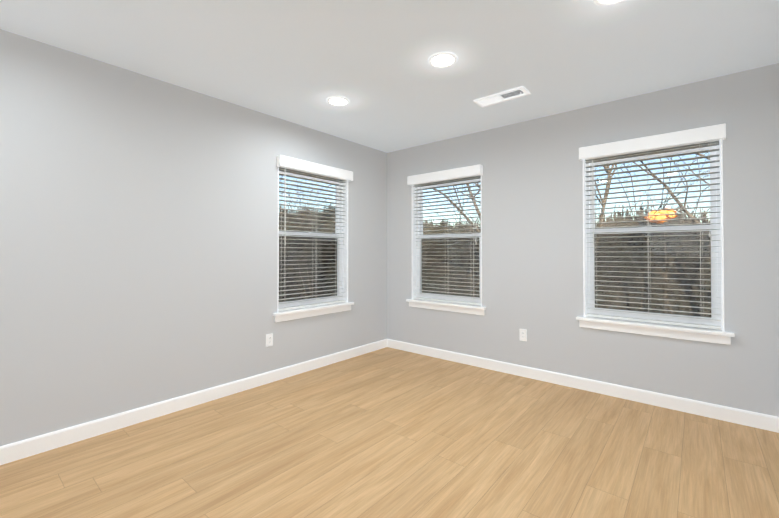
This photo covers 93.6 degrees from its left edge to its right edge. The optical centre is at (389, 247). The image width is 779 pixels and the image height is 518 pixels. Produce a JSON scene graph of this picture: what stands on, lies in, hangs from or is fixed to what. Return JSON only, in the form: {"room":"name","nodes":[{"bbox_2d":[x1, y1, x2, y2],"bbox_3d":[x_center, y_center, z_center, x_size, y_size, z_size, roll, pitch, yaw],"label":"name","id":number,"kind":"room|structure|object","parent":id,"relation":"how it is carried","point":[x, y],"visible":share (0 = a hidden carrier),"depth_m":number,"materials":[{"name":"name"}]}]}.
{"room":"empty room","nodes":[
{"label":"empty room","id":0,"kind":"room"},
{"bbox_2d":[0,29,386,445],"bbox_3d":[-1.540,0.000,2.938,0.160,2.440,4.500,-1,-1,40],"label":"wall","id":1,"kind":"structure","parent":0,"point":[138,240],"depth_m":2.57,"materials":[{"name":"paint"}]},
{"bbox_2d":[0,339,386,464],"bbox_3d":[-1.137,1.174,3.268,0.014,0.100,3.455,-1,-1,40],"label":"baseboard","id":2,"kind":"structure","parent":1,"relation":"attached to","point":[15,451],"depth_m":2.63,"materials":[{"name":"white paint"}]},
{"bbox_2d":[266,333,272,346],"bbox_3d":[-1.092,0.840,3.330,0.009,0.114,0.070,-1,-1,40],"label":"electrical outlet","id":3,"kind":"object","parent":1,"relation":"attached to","point":[269,339],"visible":1,"depth_m":3.33,"materials":[{"name":"white plastic"}]},
{"bbox_2d":[277,166,347,311],"bbox_3d":[-0.809,-0.095,3.801,0.149,1.408,0.899,-1,-1,40],"label":"window","id":4,"kind":"structure","parent":1,"relation":"in","point":[309,255],"depth_m":3.83,"materials":[{"name":"white plastic"}]},
{"bbox_2d":[281,171,281,246],"bbox_3d":[-1.039,-0.091,3.518,0.002,1.329,0.002,-1,-1,40],"label":"blind cord","id":5,"kind":"object","parent":4,"relation":"attached to","point":[281,171],"depth_m":3.52,"materials":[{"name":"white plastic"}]},
{"bbox_2d":[284,168,285,270],"bbox_3d":[-0.992,-0.091,3.468,0.015,1.329,0.015,0,-1,-29],"label":"blind cord","id":6,"kind":"object","parent":4,"relation":"attached to","point":[285,242],"depth_m":3.48,"materials":[{"name":"white fabric"}]},
{"bbox_2d":[315,274,316,303],"bbox_3d":[-0.748,-0.088,3.763,0.002,1.329,0.002,-1,-1,40],"label":"blind cord","id":7,"kind":"object","parent":4,"relation":"attached to","point":[316,274],"depth_m":3.76,"materials":[{"name":"white plastic"}]},
{"bbox_2d":[335,250,335,299],"bbox_3d":[-0.595,-0.085,4.046,0.002,1.329,0.002,-1,-1,40],"label":"blind cord","id":8,"kind":"object","parent":4,"relation":"attached to","point":[335,250],"depth_m":4.04,"materials":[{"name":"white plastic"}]},
{"bbox_2d":[338,181,339,300],"bbox_3d":[-0.545,-0.085,4.004,0.002,1.329,0.002,-1,-1,40],"label":"blind cord","id":9,"kind":"object","parent":4,"relation":"attached to","point":[338,181],"depth_m":4.03,"materials":[{"name":"white fabric"}]},
{"bbox_2d":[273,302,353,321],"bbox_3d":[-0.764,0.648,3.755,0.130,0.087,1.000,-1,-1,40],"label":"window sill","id":10,"kind":"structure","parent":1,"relation":"attached to","point":[286,315],"depth_m":3.67,"materials":[{"name":"white paint"}]},
{"bbox_2d":[277,155,352,180],"bbox_3d":[-0.728,-0.803,3.740,0.061,0.100,0.932,-1,-1,40],"label":"window valance","id":11,"kind":"object","parent":1,"relation":"attached to","point":[294,163],"visible":1,"depth_m":3.65,"materials":[{"name":"white wood"}]},
{"bbox_2d":[0,347,778,517],"bbox_3d":[-0.163,1.266,1.764,3.760,0.120,4.820,-1,-1,40],"label":"floor","id":12,"kind":"structure","parent":0,"point":[387,432],"depth_m":2.11,"materials":[{"name":"brown wood"}]},
{"bbox_2d":[0,0,778,152],"bbox_3d":[-0.163,-1.293,1.794,3.760,0.120,4.820,-1,-1,40],"label":"ceiling","id":13,"kind":"structure","parent":0,"point":[299,62],"depth_m":2.28,"materials":[{"name":"white paint"}]},
{"bbox_2d":[326,96,349,106],"bbox_3d":[-0.426,-1.213,3.034,0.193,0.011,0.193,-1,-1,40],"label":"recessed light","id":14,"kind":"object","parent":13,"relation":"in","point":[339,101],"visible":1,"depth_m":3.02,"materials":[{"name":"white plastic"}]},
{"bbox_2d":[428,52,457,67],"bbox_3d":[0.347,-1.221,2.384,0.193,0.011,0.193,-1,-1,40],"label":"recessed light","id":15,"kind":"object","parent":13,"relation":"in","point":[442,59],"visible":1,"depth_m":2.37,"materials":[{"name":"white plastic"}]},
{"bbox_2d":[474,86,529,106],"bbox_3d":[0.902,-1.212,2.950,0.410,0.020,0.165,-1,-1,40],"label":"ceiling vent","id":16,"kind":"object","parent":13,"relation":"in","point":[507,95],"visible":1,"depth_m":2.94,"materials":[{"name":"white metal"}]},
{"bbox_2d":[593,0,624,5],"bbox_3d":[1.090,-1.228,1.760,0.193,0.011,0.193,-1,-1,40],"label":"recessed light","id":17,"kind":"object","parent":13,"relation":"in","point":[605,2],"visible":0.96,"depth_m":1.82,"materials":[{"name":"white plastic"}]},
{"bbox_2d":[387,63,778,416],"bbox_3d":[1.337,0.007,3.562,3.760,2.440,0.160,-1,-1,40],"label":"wall","id":18,"kind":"structure","parent":0,"point":[532,225],"depth_m":3.19,"materials":[{"name":"paint"}]},
{"bbox_2d":[407,165,482,185],"bbox_3d":[0.588,-0.799,4.056,0.932,0.100,0.061,-1,-1,40],"label":"window valance","id":19,"kind":"object","parent":18,"relation":"attached to","point":[451,173],"visible":1,"depth_m":3.99,"materials":[{"name":"white wood"}]},
{"bbox_2d":[406,299,485,314],"bbox_3d":[0.619,0.652,4.076,1.000,0.087,0.130,-1,-1,40],"label":"window sill","id":20,"kind":"structure","parent":18,"relation":"attached to","point":[455,307],"depth_m":4.01,"materials":[{"name":"white paint"}]},
{"bbox_2d":[412,174,481,305],"bbox_3d":[0.657,-0.091,4.130,0.899,1.408,0.149,-1,-1,40],"label":"window","id":21,"kind":"structure","parent":18,"relation":"in","point":[442,270],"depth_m":4.16,"materials":[{"name":"white plastic"}]},
{"bbox_2d":[473,246,473,301],"bbox_3d":[0.891,-0.087,3.883,0.002,1.329,0.002,-1,-1,40],"label":"blind cord","id":22,"kind":"object","parent":21,"relation":"attached to","point":[473,246],"depth_m":3.88,"materials":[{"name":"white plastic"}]},
{"bbox_2d":[473,180,476,245],"bbox_3d":[0.902,-0.391,3.833,0.023,0.713,0.011,-1,-1,40],"label":"blind cord","id":23,"kind":"object","parent":21,"relation":"attached to","point":[473,242],"depth_m":3.88,"materials":[{"name":"white fabric"}]},
{"bbox_2d":[519,329,526,340],"bbox_3d":[1.276,0.832,3.494,0.070,0.114,0.009,-1,-1,40],"label":"electrical outlet","id":24,"kind":"object","parent":18,"relation":"attached to","point":[523,334],"visible":1,"depth_m":3.49,"materials":[{"name":"white plastic"}]},
{"bbox_2d":[387,339,778,432],"bbox_3d":[1.281,1.176,3.482,3.412,0.100,0.014,-1,-1,40],"label":"baseboard","id":25,"kind":"structure","parent":18,"relation":"attached to","point":[740,416],"depth_m":3.01,"materials":[{"name":"white paint"}]},
{"bbox_2d":[579,124,725,160],"bbox_3d":[2.003,-0.813,2.867,0.932,0.100,0.061,-1,-1,40],"label":"window valance","id":26,"kind":"object","parent":18,"relation":"attached to","point":[708,133],"visible":1,"depth_m":2.79,"materials":[{"name":"white wood"}]},
{"bbox_2d":[583,139,723,330],"bbox_3d":[2.071,-0.105,2.940,0.899,1.408,0.149,-1,-1,40],"label":"window","id":27,"kind":"structure","parent":18,"relation":"in","point":[679,292],"depth_m":2.91,"materials":[{"name":"white plastic"}]},
{"bbox_2d":[592,160,595,310],"bbox_3d":[1.738,-0.095,3.121,0.015,1.329,0.014,-1,-1,40],"label":"blind cord","id":28,"kind":"object","parent":27,"relation":"attached to","point":[592,160],"depth_m":3.12,"materials":[{"name":"white fabric"}]},
{"bbox_2d":[595,163,596,226],"bbox_3d":[1.777,-0.095,3.138,0.002,1.329,0.002,-1,-1,40],"label":"blind cord","id":29,"kind":"object","parent":27,"relation":"attached to","point":[595,163],"depth_m":3.14,"materials":[{"name":"white fabric"}]},
{"bbox_2d":[647,174,649,319],"bbox_3d":[2.033,-0.098,2.879,0.002,1.329,0.002,-1,-1,40],"label":"blind cord","id":30,"kind":"object","parent":27,"relation":"attached to","point":[647,174],"depth_m":2.88,"materials":[{"name":"white fabric"}]},
{"bbox_2d":[649,152,650,286],"bbox_3d":[2.064,-0.098,2.897,0.002,1.329,0.002,-1,-1,40],"label":"blind cord","id":31,"kind":"object","parent":27,"relation":"attached to","point":[649,152],"depth_m":2.89,"materials":[{"name":"white fabric"}]},
{"bbox_2d":[699,144,700,278],"bbox_3d":[2.275,-0.101,2.676,0.002,1.329,0.002,-1,-1,40],"label":"blind cord","id":32,"kind":"object","parent":27,"relation":"attached to","point":[699,144],"depth_m":2.68,"materials":[{"name":"white fabric"}]},
{"bbox_2d":[702,213,703,324],"bbox_3d":[2.305,-0.100,2.694,0.002,1.329,0.002,-1,-1,40],"label":"blind cord","id":33,"kind":"object","parent":27,"relation":"attached to","point":[702,213],"depth_m":2.69,"materials":[{"name":"white fabric"}]},
{"bbox_2d":[708,142,712,240],"bbox_3d":[2.316,-0.405,2.644,0.023,0.713,0.011,-1,-1,40],"label":"blind cord","id":34,"kind":"object","parent":27,"relation":"attached to","point":[709,234],"depth_m":2.64,"materials":[{"name":"white fabric"}]},
{"bbox_2d":[576,316,734,344],"bbox_3d":[2.034,0.638,2.887,1.000,0.087,0.130,-1,-1,40],"label":"window sill","id":35,"kind":"structure","parent":18,"relation":"attached to","point":[689,333],"depth_m":2.80,"materials":[{"name":"white paint"}]},
{"bbox_3d":[4.153,1.947,9.561,60.000,0.200,46.000,-1,-1,40],"label":"ground","id":36,"kind":"structure","parent":0,"visible":0},
{"bbox_2d":[279,151,709,238],"bbox_3d":[2.866,-2.656,8.084,52.000,9.172,38.000,-1,-1,40],"label":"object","id":37,"kind":"object","parent":36,"relation":"on","point":[674,222],"depth_m":8.48,"materials":[{"name":"blue"}]}
]}

